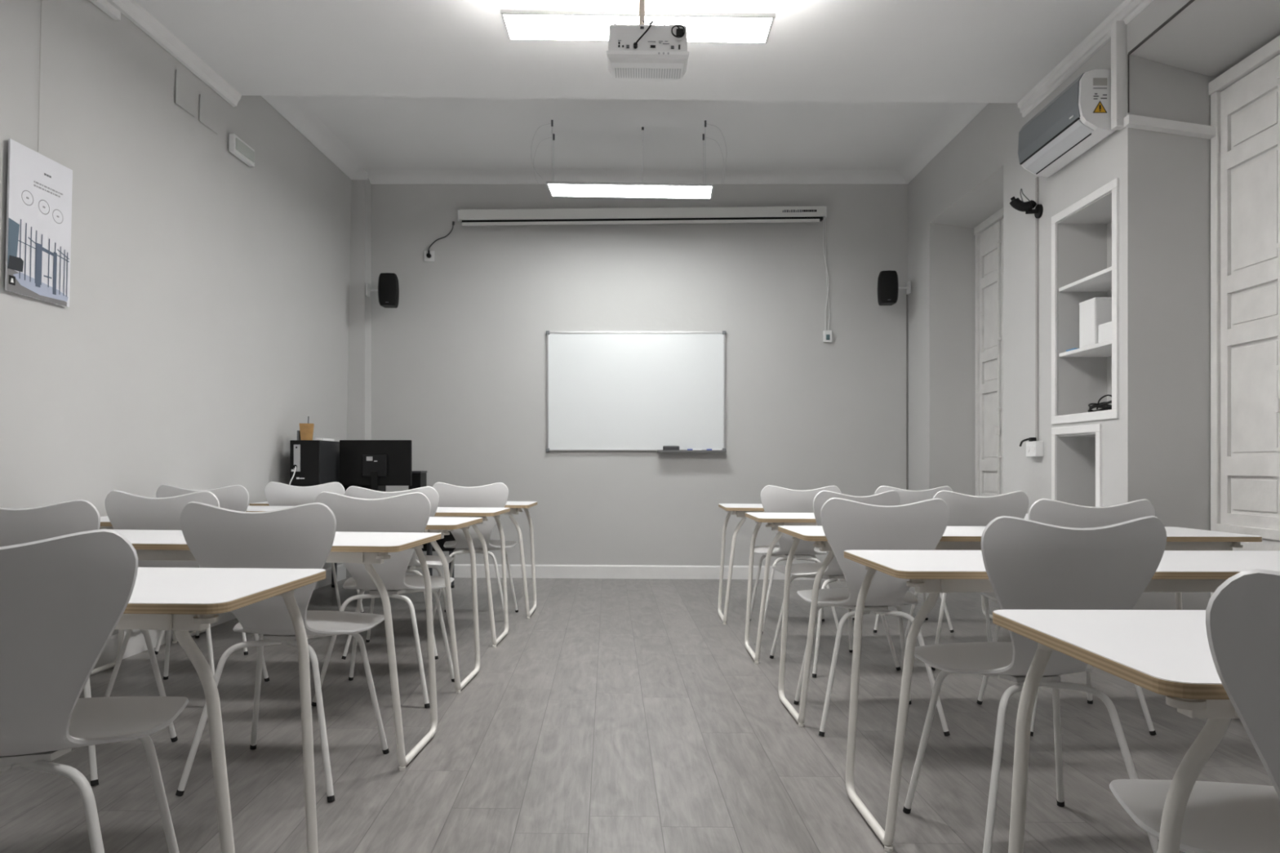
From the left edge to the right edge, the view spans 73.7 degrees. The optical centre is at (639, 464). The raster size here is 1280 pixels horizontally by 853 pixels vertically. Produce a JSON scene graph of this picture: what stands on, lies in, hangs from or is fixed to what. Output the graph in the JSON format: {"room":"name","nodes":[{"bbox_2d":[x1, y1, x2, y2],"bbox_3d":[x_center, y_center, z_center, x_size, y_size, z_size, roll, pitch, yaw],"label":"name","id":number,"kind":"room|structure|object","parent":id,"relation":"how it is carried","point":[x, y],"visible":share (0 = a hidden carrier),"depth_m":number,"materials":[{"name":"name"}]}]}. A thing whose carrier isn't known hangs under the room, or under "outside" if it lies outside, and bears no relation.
{"room":"classroom","nodes":[
{"label":"classroom","id":0,"kind":"room"},
{"bbox_2d":[0,0,351,635],"bbox_3d":[-2.712,-0.875,2.850,0.576,3.890,9.300,0,0,0],"label":"wall","id":1,"kind":"structure","parent":0,"point":[205,322],"depth_m":4.47,"materials":[{"name":"paint"}]},
{"bbox_2d":[4,138,72,306],"bbox_3d":[-2.540,-1.005,3.615,0.022,0.610,0.370,0,0,1],"label":"poster","id":2,"kind":"object","parent":1,"relation":"attached to","point":[40,188],"visible":1,"depth_m":3.60,"materials":[{"name":"white paper"}]},
{"bbox_2d":[37,0,41,151],"bbox_3d":[-2.531,-1.720,3.600,0.021,0.800,0.003,0,0,0],"label":"cord","id":3,"kind":"object","parent":1,"relation":"attached to","point":[41,0],"visible":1,"depth_m":3.60,"materials":[{"name":"grey plastic"}]},
{"bbox_2d":[88,0,120,19],"bbox_3d":[-2.510,-2.132,3.540,0.030,0.065,1.081,0,0,1],"label":"cable trunking","id":4,"kind":"object","parent":1,"relation":"attached to","point":[107,7],"visible":1,"depth_m":4.00,"materials":[{"name":"paint"}]},
{"bbox_2d":[124,629,139,632],"bbox_3d":[-2.551,0.790,4.320,0.048,0.100,0.120,0,0,0],"label":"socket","id":5,"kind":"object","parent":1,"relation":"attached to","point":[133,630],"visible":0.18,"depth_m":4.26,"materials":[{"name":"white plastic"}]},
{"bbox_2d":[106,0,241,106],"bbox_3d":[-2.538,-2.239,1.760,0.050,0.105,6.923,0,0,1],"label":"trim","id":6,"kind":"structure","parent":1,"relation":"attached to","point":[132,10],"depth_m":4.54,"materials":[{"name":"paint"}]},
{"bbox_2d":[174,69,195,116],"bbox_3d":[-2.500,-2.040,4.695,0.008,0.180,0.190,0,0,1],"label":"access cover","id":7,"kind":"object","parent":1,"relation":"attached to","point":[185,90],"visible":1,"depth_m":4.69,"materials":[{"name":"paint"}]},
{"bbox_2d":[199,93,218,133],"bbox_3d":[-2.495,-2.025,4.940,0.007,0.150,0.200,0,0,1],"label":"access cover","id":8,"kind":"object","parent":1,"relation":"attached to","point":[208,112],"visible":1,"depth_m":4.93,"materials":[{"name":"paint"}]},
{"bbox_2d":[93,564,346,668],"bbox_3d":[-2.609,0.910,2.755,0.020,0.150,8.914,0,0,1],"label":"baseboard","id":9,"kind":"structure","parent":1,"relation":"attached to","point":[136,644],"depth_m":4.38,"materials":[{"name":"paint"}]},
{"bbox_2d":[228,133,254,166],"bbox_3d":[-2.469,-1.950,5.300,0.042,0.110,0.280,0,0,0],"label":"emergency light","id":10,"kind":"object","parent":1,"relation":"attached to","point":[237,147],"visible":1,"depth_m":5.25,"materials":[{"name":"white plastic"}]},
{"bbox_2d":[261,95,368,179],"bbox_3d":[-2.374,-2.447,6.210,0.170,0.085,2.224,0,0,1],"label":"trim","id":11,"kind":"structure","parent":1,"relation":"attached to","point":[291,108],"depth_m":6.27,"materials":[{"name":"paint"}]},
{"bbox_2d":[351,166,368,179],"bbox_3d":[-2.400,-2.447,7.125,0.200,0.085,0.170,0,0,0],"label":"trim","id":12,"kind":"structure","parent":1,"relation":"attached to","point":[362,174],"depth_m":7.17,"materials":[{"name":"paint"}]},
{"bbox_2d":[297,95,954,169],"bbox_3d":[0.050,-2.610,6.285,5.900,0.280,2.370,0,0,0],"label":"ceiling","id":13,"kind":"structure","parent":0,"point":[382,132],"depth_m":6.34,"materials":[{"name":"paint"}]},
{"bbox_2d":[530,120,726,199],"bbox_3d":[-0.087,-2.242,6.250,1.426,0.485,0.307,1,0,2],"label":"ceiling light panel","id":14,"kind":"object","parent":13,"relation":"hanging from","point":[557,188],"visible":1,"depth_m":6.23,"materials":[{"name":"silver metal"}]},
{"bbox_2d":[547,183,711,198],"bbox_3d":[-0.070,-2.004,6.250,1.176,0.006,0.276,1,0,2],"label":"diffuser","id":15,"kind":"object","parent":14,"relation":"attached to","point":[588,190],"depth_m":6.24,"materials":[{"name":"white plastic"}]},
{"bbox_2d":[346,178,907,578],"bbox_3d":[0.100,-0.875,7.365,6.200,3.890,0.310,0,0,0],"label":"wall","id":16,"kind":"structure","parent":0,"point":[457,371],"depth_m":7.32,"materials":[{"name":"paint"}]},
{"bbox_2d":[365,272,399,307],"bbox_3d":[-2.166,-1.445,7.128,0.353,0.265,0.191,0,0,15],"label":"wall speaker","id":17,"kind":"object","parent":16,"relation":"attached to","point":[388,289],"visible":1,"depth_m":7.03,"materials":[{"name":"black plastic"}]},
{"bbox_2d":[423,249,435,261],"bbox_3d":[-1.805,-1.785,7.300,0.090,0.090,0.041,0,0,0],"label":"wall socket","id":18,"kind":"object","parent":16,"relation":"attached to","point":[428,255],"visible":1,"depth_m":7.31,"materials":[{"name":"white plastic"}]},
{"bbox_2d":[428,221,454,249],"bbox_3d":[-1.700,-1.950,7.302,0.223,0.262,0.021,0,0,-4],"label":"power cable","id":19,"kind":"object","parent":16,"relation":"attached to","point":[453,222],"visible":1,"depth_m":7.30,"materials":[{"name":"grey plastic"}]},
{"bbox_2d":[405,564,839,580],"bbox_3d":[0.000,0.932,7.313,4.600,0.163,0.014,0,0,0],"label":"baseboard","id":20,"kind":"structure","parent":16,"relation":"attached to","point":[460,571],"depth_m":7.31,"materials":[{"name":"paint"}]},
{"bbox_2d":[546,330,726,452],"bbox_3d":[-0.034,-0.623,7.271,1.540,1.040,0.097,0,0,0],"label":"whiteboard","id":21,"kind":"object","parent":16,"relation":"attached to","point":[606,390],"visible":1,"depth_m":7.30,"materials":[{"name":"plastic"}]},
{"bbox_2d":[662,445,679,449],"bbox_3d":[0.265,-0.135,7.258,0.140,0.046,0.055,0,0,0],"label":"eraser","id":22,"kind":"object","parent":21,"relation":"on","point":[664,447],"visible":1,"depth_m":7.23,"materials":[{"name":"grey plastic"}]},
{"bbox_2d":[657,449,726,452],"bbox_3d":[0.439,-0.112,7.261,0.585,0.018,0.078,0,0,0],"label":"tray","id":23,"kind":"object","parent":21,"relation":"on","point":[658,451],"depth_m":7.22,"materials":[{"name":"grey metal"}]},
{"bbox_2d":[367,169,906,183],"bbox_3d":[-0.090,-2.447,7.235,4.820,0.085,0.170,0,0,0],"label":"trim","id":24,"kind":"structure","parent":16,"relation":"attached to","point":[375,176],"depth_m":7.26,"materials":[{"name":"paint"}]},
{"bbox_2d":[457,205,826,225],"bbox_3d":[0.020,-2.106,7.257,3.120,0.129,0.096,-1,0,0],"label":"projection screen","id":25,"kind":"object","parent":16,"relation":"attached to","point":[811,213],"visible":1,"depth_m":7.21,"materials":[{"name":"white metal"}]},
{"bbox_2d":[822,219,829,330],"bbox_3d":[1.596,-1.635,7.309,0.058,0.990,0.009,0,0,0],"label":"cord","id":26,"kind":"object","parent":25,"relation":"hanging from","point":[828,281],"visible":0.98,"depth_m":7.31,"materials":[{"name":"white plastic"}]},
{"bbox_2d":[822,330,831,342],"bbox_3d":[1.605,-1.095,7.301,0.072,0.100,0.035,0,0,0],"label":"switch","id":27,"kind":"object","parent":26,"relation":"hanging from","point":[827,335],"visible":1,"depth_m":7.29,"materials":[{"name":"white plastic"}]},
{"bbox_2d":[877,270,911,305],"bbox_3d":[2.136,-1.465,7.128,0.353,0.265,0.191,0,0,-15],"label":"wall speaker","id":28,"kind":"object","parent":16,"relation":"attached to","point":[888,287],"visible":1,"depth_m":7.03,"materials":[{"name":"black plastic"}]},
{"bbox_2d":[906,288,907,489],"bbox_3d":[2.288,-0.285,7.312,0.011,2.430,0.010,0,0,0],"label":"cable","id":29,"kind":"object","parent":16,"relation":"attached to","point":[906,289],"visible":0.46,"depth_m":7.31,"materials":[{"name":"grey plastic"}]},
{"bbox_2d":[135,0,1124,102],"bbox_3d":[0.025,-2.476,1.715,5.850,0.588,7.030,0,0,0],"label":"ceiling","id":30,"kind":"structure","parent":0,"point":[872,51],"depth_m":4.57,"materials":[{"name":"paint"}]},
{"bbox_2d":[500,0,775,44],"bbox_3d":[-0.008,-2.095,3.840,1.200,0.271,0.240,1,0,0],"label":"ceiling light panel","id":31,"kind":"object","parent":30,"relation":"hanging from","point":[520,24],"visible":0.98,"depth_m":3.80,"materials":[{"name":"white plastic"}]},
{"bbox_2d":[503,14,772,42],"bbox_3d":[-0.010,-1.964,3.840,1.176,0.007,0.216,1,0,0],"label":"diffuser","id":32,"kind":"object","parent":31,"relation":"attached to","point":[519,26],"depth_m":3.82,"materials":[{"name":"white plastic"}]},
{"bbox_2d":[606,0,688,81],"bbox_3d":[0.030,-1.903,3.424,0.322,0.652,0.250,0,0,0],"label":"projector","id":33,"kind":"object","parent":30,"relation":"hanging from","point":[642,51],"visible":1,"depth_m":3.33,"materials":[{"name":"white plastic"}]},
{"bbox_2d":[614,67,680,78],"bbox_3d":[0.032,-1.586,3.460,0.264,0.003,0.100,1,5,0],"label":"vent grille","id":34,"kind":"object","parent":33,"relation":"attached to","point":[615,68],"depth_m":3.46,"materials":[{"name":"white plastic"}]},
{"bbox_2d":[0,577,1273,852],"bbox_3d":[0.100,1.021,2.850,6.200,0.118,9.500,0,0,0],"label":"floor","id":35,"kind":"structure","parent":0,"point":[621,715],"depth_m":2.96,"materials":[{"name":"grey laminate"}]},
{"bbox_2d":[0,499,177,786],"bbox_3d":[-1.870,0.537,2.806,0.494,0.872,0.500,0,0,2],"label":"chair","id":36,"kind":"object","parent":35,"relation":"on","point":[17,526],"visible":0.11,"depth_m":2.57,"materials":[{"name":"white plastic"}]},
{"bbox_2d":[0,528,188,852],"bbox_3d":[-1.160,0.542,1.615,0.494,0.872,0.500,0,0,-16],"label":"chair","id":37,"kind":"object","parent":35,"relation":"on","point":[63,598],"visible":1,"depth_m":1.46,"materials":[{"name":"white plastic"}]},
{"bbox_2d":[104,489,269,697],"bbox_3d":[-1.910,0.537,3.636,0.494,0.872,0.500,0,0,3],"label":"chair","id":38,"kind":"object","parent":35,"relation":"on","point":[124,510],"visible":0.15,"depth_m":3.41,"materials":[{"name":"white plastic"}]},
{"bbox_2d":[154,484,248,655],"bbox_3d":[-2.231,0.535,4.556,0.494,0.872,0.500,0,0,0],"label":"chair","id":39,"kind":"object","parent":35,"relation":"on","point":[235,497],"visible":0.12,"depth_m":4.33,"materials":[{"name":"white plastic"}]},
{"bbox_2d":[115,567,325,852],"bbox_3d":[-1.633,0.610,1.827,1.762,0.723,0.520,0,0,1],"label":"desk","id":40,"kind":"object","parent":35,"relation":"on","point":[179,600],"visible":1,"depth_m":1.69,"materials":[{"name":"white laminate"}]},
{"bbox_2d":[111,529,440,770],"bbox_3d":[-1.617,0.610,2.944,1.762,0.723,0.520,0,0,3],"label":"desk","id":41,"kind":"object","parent":35,"relation":"on","point":[367,548],"visible":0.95,"depth_m":2.74,"materials":[{"name":"white laminate"}]},
{"bbox_2d":[175,501,389,802],"bbox_3d":[-1.104,0.542,2.706,0.494,0.872,0.500,0,0,5],"label":"chair","id":42,"kind":"object","parent":35,"relation":"on","point":[302,536],"visible":0.8,"depth_m":2.50,"materials":[{"name":"white plastic"}]},
{"bbox_2d":[89,515,482,693],"bbox_3d":[-1.635,0.610,3.864,1.762,0.723,0.520,0,0,3],"label":"desk","id":43,"kind":"object","parent":35,"relation":"on","point":[442,525],"visible":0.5,"depth_m":3.74,"materials":[{"name":"white metal"}]},
{"bbox_2d":[264,481,364,613],"bbox_3d":[-2.021,0.537,5.326,0.494,0.872,0.500,0,0,-2],"label":"chair","id":44,"kind":"object","parent":35,"relation":"on","point":[277,494],"visible":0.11,"depth_m":5.09,"materials":[{"name":"white plastic"}]},
{"bbox_2d":[172,506,510,647],"bbox_3d":[-1.638,0.610,4.756,1.762,0.723,0.520,0,0,2],"label":"desk","id":45,"kind":"object","parent":35,"relation":"on","point":[453,512],"visible":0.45,"depth_m":4.61,"materials":[{"name":"white"}]},
{"bbox_2d":[311,491,454,707],"bbox_3d":[-1.075,0.542,3.646,0.494,0.872,0.500,0,0,2],"label":"chair","id":46,"kind":"object","parent":35,"relation":"on","point":[408,512],"visible":0.78,"depth_m":3.44,"materials":[{"name":"white plastic"}]},
{"bbox_2d":[249,501,537,618],"bbox_3d":[-1.575,0.610,5.580,1.762,0.723,0.520,0,0,0],"label":"desk","id":47,"kind":"object","parent":35,"relation":"on","point":[515,507],"visible":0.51,"depth_m":5.40,"materials":[{"name":"white"}]},
{"bbox_2d":[331,531,455,600],"bbox_3d":[-1.910,0.610,6.345,1.060,0.719,0.850,0,0,0],"label":"table","id":48,"kind":"object","parent":35,"relation":"on","point":[428,547],"visible":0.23,"depth_m":6.68,"materials":[{"name":"black plastic"}]},
{"bbox_2d":[288,440,339,486],"bbox_3d":[-2.298,0.044,6.032,0.204,0.420,0.455,0,0,0],"label":"computer tower","id":49,"kind":"object","parent":48,"relation":"on","point":[312,462],"visible":0.65,"depth_m":5.85,"materials":[{"name":"black plastic"}]},
{"bbox_2d":[297,431,300,439],"bbox_3d":[-2.380,-0.201,5.950,0.011,0.068,0.040,0,0,0],"label":"box","id":50,"kind":"object","parent":49,"relation":"on","point":[298,432],"visible":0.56,"depth_m":5.93,"materials":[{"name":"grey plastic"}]},
{"bbox_2d":[299,423,314,439],"bbox_3d":[-2.335,-0.226,5.980,0.093,0.118,0.093,0,0,-17],"label":"pen cup","id":51,"kind":"object","parent":49,"relation":"on","point":[306,430],"visible":0.83,"depth_m":5.94,"materials":[{"name":"brown wood"}]},
{"bbox_2d":[315,438,334,441],"bbox_3d":[-2.236,-0.175,6.050,0.063,0.017,0.240,0,0,0],"label":"paper stack","id":52,"kind":"object","parent":49,"relation":"on","point":[321,439],"visible":0.71,"depth_m":6.00,"materials":[{"name":"white paper"}]},
{"bbox_2d":[342,485,386,491],"bbox_3d":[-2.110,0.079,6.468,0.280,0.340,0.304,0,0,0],"label":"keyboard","id":53,"kind":"object","parent":48,"relation":"on","point":[380,488],"visible":0.02,"depth_m":6.32,"materials":[{"name":"black plastic"}]},
{"bbox_2d":[339,440,412,490],"bbox_3d":[-1.915,0.036,6.175,0.520,0.425,0.190,0,0,1],"label":"monitor","id":54,"kind":"object","parent":48,"relation":"on","point":[374,464],"visible":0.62,"depth_m":6.17,"materials":[{"name":"black plastic"}]},
{"bbox_2d":[408,471,426,489],"bbox_3d":[-1.665,0.149,6.390,0.098,0.200,0.188,0,0,0],"label":"box","id":55,"kind":"object","parent":48,"relation":"on","point":[419,477],"visible":0.56,"depth_m":6.30,"materials":[{"name":"black plastic"}]},
{"bbox_2d":[341,485,453,659],"bbox_3d":[-1.251,0.541,4.476,0.494,0.872,0.500,0,0,-1],"label":"chair","id":56,"kind":"object","parent":35,"relation":"on","point":[430,492],"visible":0.19,"depth_m":4.26,"materials":[{"name":"white plastic"}]},
{"bbox_2d":[432,482,518,619],"bbox_3d":[-1.046,0.542,5.436,0.494,0.872,0.500,0,0,0],"label":"chair","id":57,"kind":"object","parent":35,"relation":"on","point":[494,495],"visible":0.69,"depth_m":5.22,"materials":[{"name":"white plastic"}]},
{"bbox_2d":[749,484,840,633],"bbox_3d":[0.924,0.554,5.176,0.494,0.872,0.500,0,0,-2],"label":"chair","id":58,"kind":"object","parent":35,"relation":"on","point":[774,499],"visible":0.57,"depth_m":4.96,"materials":[{"name":"white plastic"}]},
{"bbox_2d":[769,489,900,677],"bbox_3d":[0.949,0.554,4.225,0.494,0.872,0.500,0,0,-19],"label":"chair","id":59,"kind":"object","parent":35,"relation":"on","point":[833,572],"visible":0.43,"depth_m":4.08,"materials":[{"name":"white plastic"}]},
{"bbox_2d":[717,503,992,624],"bbox_3d":[1.392,0.628,5.420,1.762,0.723,0.520,0,0,0],"label":"desk","id":60,"kind":"object","parent":35,"relation":"on","point":[740,510],"visible":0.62,"depth_m":5.25,"materials":[{"name":"white"}]},
{"bbox_2d":[793,497,950,737],"bbox_3d":[0.879,0.554,3.316,0.494,0.872,0.500,0,0,-2],"label":"chair","id":61,"kind":"object","parent":35,"relation":"on","point":[846,524],"visible":0.84,"depth_m":3.10,"materials":[{"name":"white plastic"}]},
{"bbox_2d":[744,512,1028,663],"bbox_3d":[1.445,0.628,4.408,1.762,0.723,0.520,0,0,-1],"label":"desk","id":62,"kind":"object","parent":35,"relation":"on","point":[774,520],"visible":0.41,"depth_m":4.21,"materials":[{"name":"white metal"}]},
{"bbox_2d":[852,485,954,632],"bbox_3d":[1.599,0.558,5.236,0.494,0.872,0.500,0,0,-2],"label":"chair","id":63,"kind":"object","parent":35,"relation":"on","point":[906,496],"visible":0.13,"depth_m":5.00,"materials":[{"name":"white plastic"}]},
{"bbox_2d":[904,490,1029,670],"bbox_3d":[1.629,0.558,4.326,0.494,0.872,0.500,0,0,-2],"label":"chair","id":64,"kind":"object","parent":35,"relation":"on","point":[965,510],"visible":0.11,"depth_m":4.10,"materials":[{"name":"white plastic"}]},
{"bbox_2d":[777,525,1262,727],"bbox_3d":[1.467,0.628,3.424,1.762,0.723,0.520,0,0,-3],"label":"desk","id":65,"kind":"object","parent":35,"relation":"on","point":[953,538],"visible":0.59,"depth_m":3.25,"materials":[{"name":"white"}]},
{"bbox_2d":[902,515,1166,852],"bbox_3d":[1.008,0.555,2.251,0.494,0.872,0.500,0,0,-7],"label":"chair","id":66,"kind":"object","parent":35,"relation":"on","point":[1029,564],"visible":0.82,"depth_m":2.05,"materials":[{"name":"white plastic"}]},
{"bbox_2d":[844,550,1279,852],"bbox_3d":[1.498,0.628,2.385,1.762,0.723,0.520,0,0,-2],"label":"desk","id":67,"kind":"object","parent":35,"relation":"on","point":[934,572],"visible":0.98,"depth_m":2.19,"materials":[{"name":"white laminate"}]},
{"bbox_2d":[977,498,1156,736],"bbox_3d":[1.639,0.559,3.336,0.494,0.872,0.500,0,0,-2],"label":"chair","id":68,"kind":"object","parent":35,"relation":"on","point":[1051,512],"visible":0.15,"depth_m":3.10,"materials":[{"name":"white plastic"}]},
{"bbox_2d":[992,609,1239,852],"bbox_3d":[1.502,0.628,1.298,1.762,0.723,0.520,0,0,-1],"label":"desk","id":69,"kind":"object","parent":35,"relation":"on","point":[1167,653],"visible":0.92,"depth_m":1.25,"materials":[{"name":"white laminate"}]},
{"bbox_2d":[1109,568,1279,852],"bbox_3d":[0.943,0.554,1.156,0.494,0.872,0.500,0,0,14],"label":"chair","id":70,"kind":"object","parent":35,"relation":"on","point":[1242,615],"visible":0.88,"depth_m":1.00,"materials":[{"name":"white plastic"}]},
{"bbox_2d":[907,0,1279,609],"bbox_3d":[2.700,-0.875,2.850,0.800,3.890,9.300,0,0,0],"label":"wall","id":71,"kind":"structure","parent":0,"point":[1157,450],"depth_m":4.58,"materials":[{"name":"paint"}]},
{"bbox_2d":[893,102,988,183],"bbox_3d":[2.228,-2.447,6.210,0.170,0.085,2.223,0,0,-1],"label":"trim","id":72,"kind":"structure","parent":71,"relation":"attached to","point":[958,115],"depth_m":6.38,"materials":[{"name":"paint"}]},
{"bbox_2d":[973,207,1003,496],"bbox_3d":[2.732,-0.442,6.128,0.195,2.876,1.295,0,0,0],"label":"door","id":73,"kind":"structure","parent":71,"relation":"in","point":[988,233],"depth_m":6.57,"materials":[{"name":"white paint"}]},
{"bbox_2d":[979,219,1000,496],"bbox_3d":[2.695,-0.767,6.529,0.040,2.095,0.396,0,0,0],"label":"shutter","id":74,"kind":"object","parent":73,"relation":"attached to","point":[990,233],"depth_m":6.53,"materials":[{"name":"white paint"}]},
{"bbox_2d":[1000,217,1003,494],"bbox_3d":[2.695,-0.767,6.128,0.040,2.095,0.396,0,0,0],"label":"shutter","id":75,"kind":"object","parent":73,"relation":"attached to","point":[1002,219],"depth_m":6.30,"materials":[{"name":"white paint"}]},
{"bbox_2d":[1009,188,1043,217],"bbox_3d":[2.256,-1.527,4.989,0.174,0.182,0.081,0,0,16],"label":"camera","id":76,"kind":"object","parent":71,"relation":"attached to","point":[1016,203],"visible":1,"depth_m":4.98,"materials":[{"name":"black plastic"}]},
{"bbox_2d":[1019,437,1043,457],"bbox_3d":[2.299,-0.102,5.017,0.061,0.113,0.184,0,0,0],"label":"wall socket","id":77,"kind":"object","parent":71,"relation":"attached to","point":[1034,448],"visible":1,"depth_m":4.96,"materials":[{"name":"white plastic"}]},
{"bbox_2d":[1026,445,1034,452],"bbox_3d":[2.284,-0.090,4.990,0.004,0.037,0.098,0,0,0],"label":"outlet","id":78,"kind":"object","parent":77,"relation":"attached to","point":[1028,448],"depth_m":5.00,"materials":[{"name":"paint"}]},
{"bbox_2d":[1035,177,1038,440],"bbox_3d":[2.324,-0.907,4.995,0.012,1.545,0.020,0,0,0],"label":"cable conduit","id":79,"kind":"object","parent":71,"relation":"attached to","point":[1036,178],"visible":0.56,"depth_m":4.99,"materials":[{"name":"grey plastic"}]},
{"bbox_2d":[1017,69,1115,177],"bbox_3d":[2.230,-1.772,4.481,0.200,0.303,0.678,0,0,0],"label":"air conditioner","id":80,"kind":"object","parent":71,"relation":"attached to","point":[1078,117],"visible":0.98,"depth_m":4.33,"materials":[{"name":"white plastic"}]},
{"bbox_2d":[1093,87,1106,99],"bbox_3d":[2.233,-1.801,4.143,0.067,0.056,0.001,0,0,0],"label":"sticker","id":81,"kind":"object","parent":80,"relation":"on","point":[1099,93],"depth_m":4.14,"materials":[{"name":"white paper"}]},
{"bbox_2d":[1051,423,1102,506],"bbox_3d":[2.325,0.258,4.558,0.015,0.925,0.505,0,0,0],"label":"trim","id":82,"kind":"structure","parent":71,"relation":"attached to","point":[1097,428],"depth_m":4.44,"materials":[{"name":"paint"}]},
{"bbox_2d":[1051,177,1119,424],"bbox_3d":[2.325,-0.810,4.481,0.015,1.170,0.662,0,0,0],"label":"trim","id":83,"kind":"structure","parent":71,"relation":"attached to","point":[1113,185],"depth_m":4.29,"materials":[{"name":"paint"}]},
{"bbox_2d":[1017,0,1153,117],"bbox_3d":[2.310,-2.164,1.740,0.040,0.115,6.880,0,0,0],"label":"trim","id":84,"kind":"structure","parent":71,"relation":"attached to","point":[1128,10],"depth_m":4.47,"materials":[{"name":"paint"}]},
{"bbox_2d":[1058,266,1111,291],"bbox_3d":[2.477,-0.975,4.480,0.270,0.020,0.590,0,0,0],"label":"niche shelf","id":85,"kind":"object","parent":71,"relation":"attached to","point":[1100,281],"visible":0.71,"depth_m":4.58,"materials":[{"name":"paint"}]},
{"bbox_2d":[1058,339,1111,356],"bbox_3d":[2.477,-0.610,4.480,0.270,0.020,0.590,0,0,0],"label":"niche shelf","id":86,"kind":"object","parent":71,"relation":"attached to","point":[1103,348],"visible":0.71,"depth_m":4.56,"materials":[{"name":"paint"}]},
{"bbox_2d":[1079,297,1111,347],"bbox_3d":[2.451,-0.746,4.520,0.172,0.250,0.164,0,0,0],"label":"box","id":87,"kind":"object","parent":86,"relation":"on","point":[1094,312],"visible":0.6,"depth_m":4.46,"materials":[{"name":"white cardboard"}]},
{"bbox_2d":[1098,320,1111,342],"bbox_3d":[2.420,-0.670,4.310,0.120,0.099,0.180,0,0,0],"label":"packet","id":88,"kind":"object","parent":86,"relation":"on","point":[1104,329],"visible":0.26,"depth_m":4.33,"materials":[{"name":"white paper"}]},
{"bbox_2d":[1111,20,1126,129],"bbox_3d":[2.305,-1.873,4.110,0.050,0.505,0.050,0,0,0],"label":"cable duct","id":89,"kind":"object","parent":71,"relation":"attached to","point":[1118,28],"visible":1,"depth_m":4.08,"materials":[{"name":"paint"}]},
{"bbox_2d":[1127,53,1128,112],"bbox_3d":[2.332,-1.820,4.074,0.004,0.280,0.008,0,0,0],"label":"trim","id":90,"kind":"structure","parent":71,"relation":"attached to","point":[1127,54],"depth_m":4.07,"materials":[{"name":"grey"}]},
{"bbox_2d":[1128,0,1195,54],"bbox_3d":[2.332,-1.959,3.215,0.008,0.010,1.710,0,0,0],"label":"trim","id":91,"kind":"structure","parent":71,"relation":"attached to","point":[1190,2],"depth_m":3.81,"materials":[{"name":"grey"}]},
{"bbox_2d":[1124,114,1216,139],"bbox_3d":[2.518,-1.603,4.053,0.415,0.103,0.045,0,0,0],"label":"cable duct","id":92,"kind":"object","parent":71,"relation":"attached to","point":[1131,121],"visible":1,"depth_m":4.03,"materials":[{"name":"paint"}]},
{"bbox_2d":[1208,35,1279,596],"bbox_3d":[2.792,-0.412,3.210,0.195,2.816,1.720,0,0,0],"label":"door","id":93,"kind":"structure","parent":71,"relation":"in","point":[1245,99],"depth_m":3.86,"materials":[{"name":"white paint"}]},
{"bbox_2d":[1220,54,1279,529],"bbox_3d":[2.755,-0.738,3.821,0.040,2.035,0.402,0,0,0],"label":"shutter","id":94,"kind":"object","parent":93,"relation":"attached to","point":[1250,102],"depth_m":3.84,"materials":[{"name":"white paint"}]},
{"bbox_2d":[1087,394,1111,412],"bbox_3d":[2.427,-0.316,4.385,0.162,0.088,0.349,0,0,0],"label":"coiled cables","id":95,"kind":"object","parent":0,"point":[1104,406],"visible":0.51,"depth_m":4.42,"materials":[{"name":"black plastic"}]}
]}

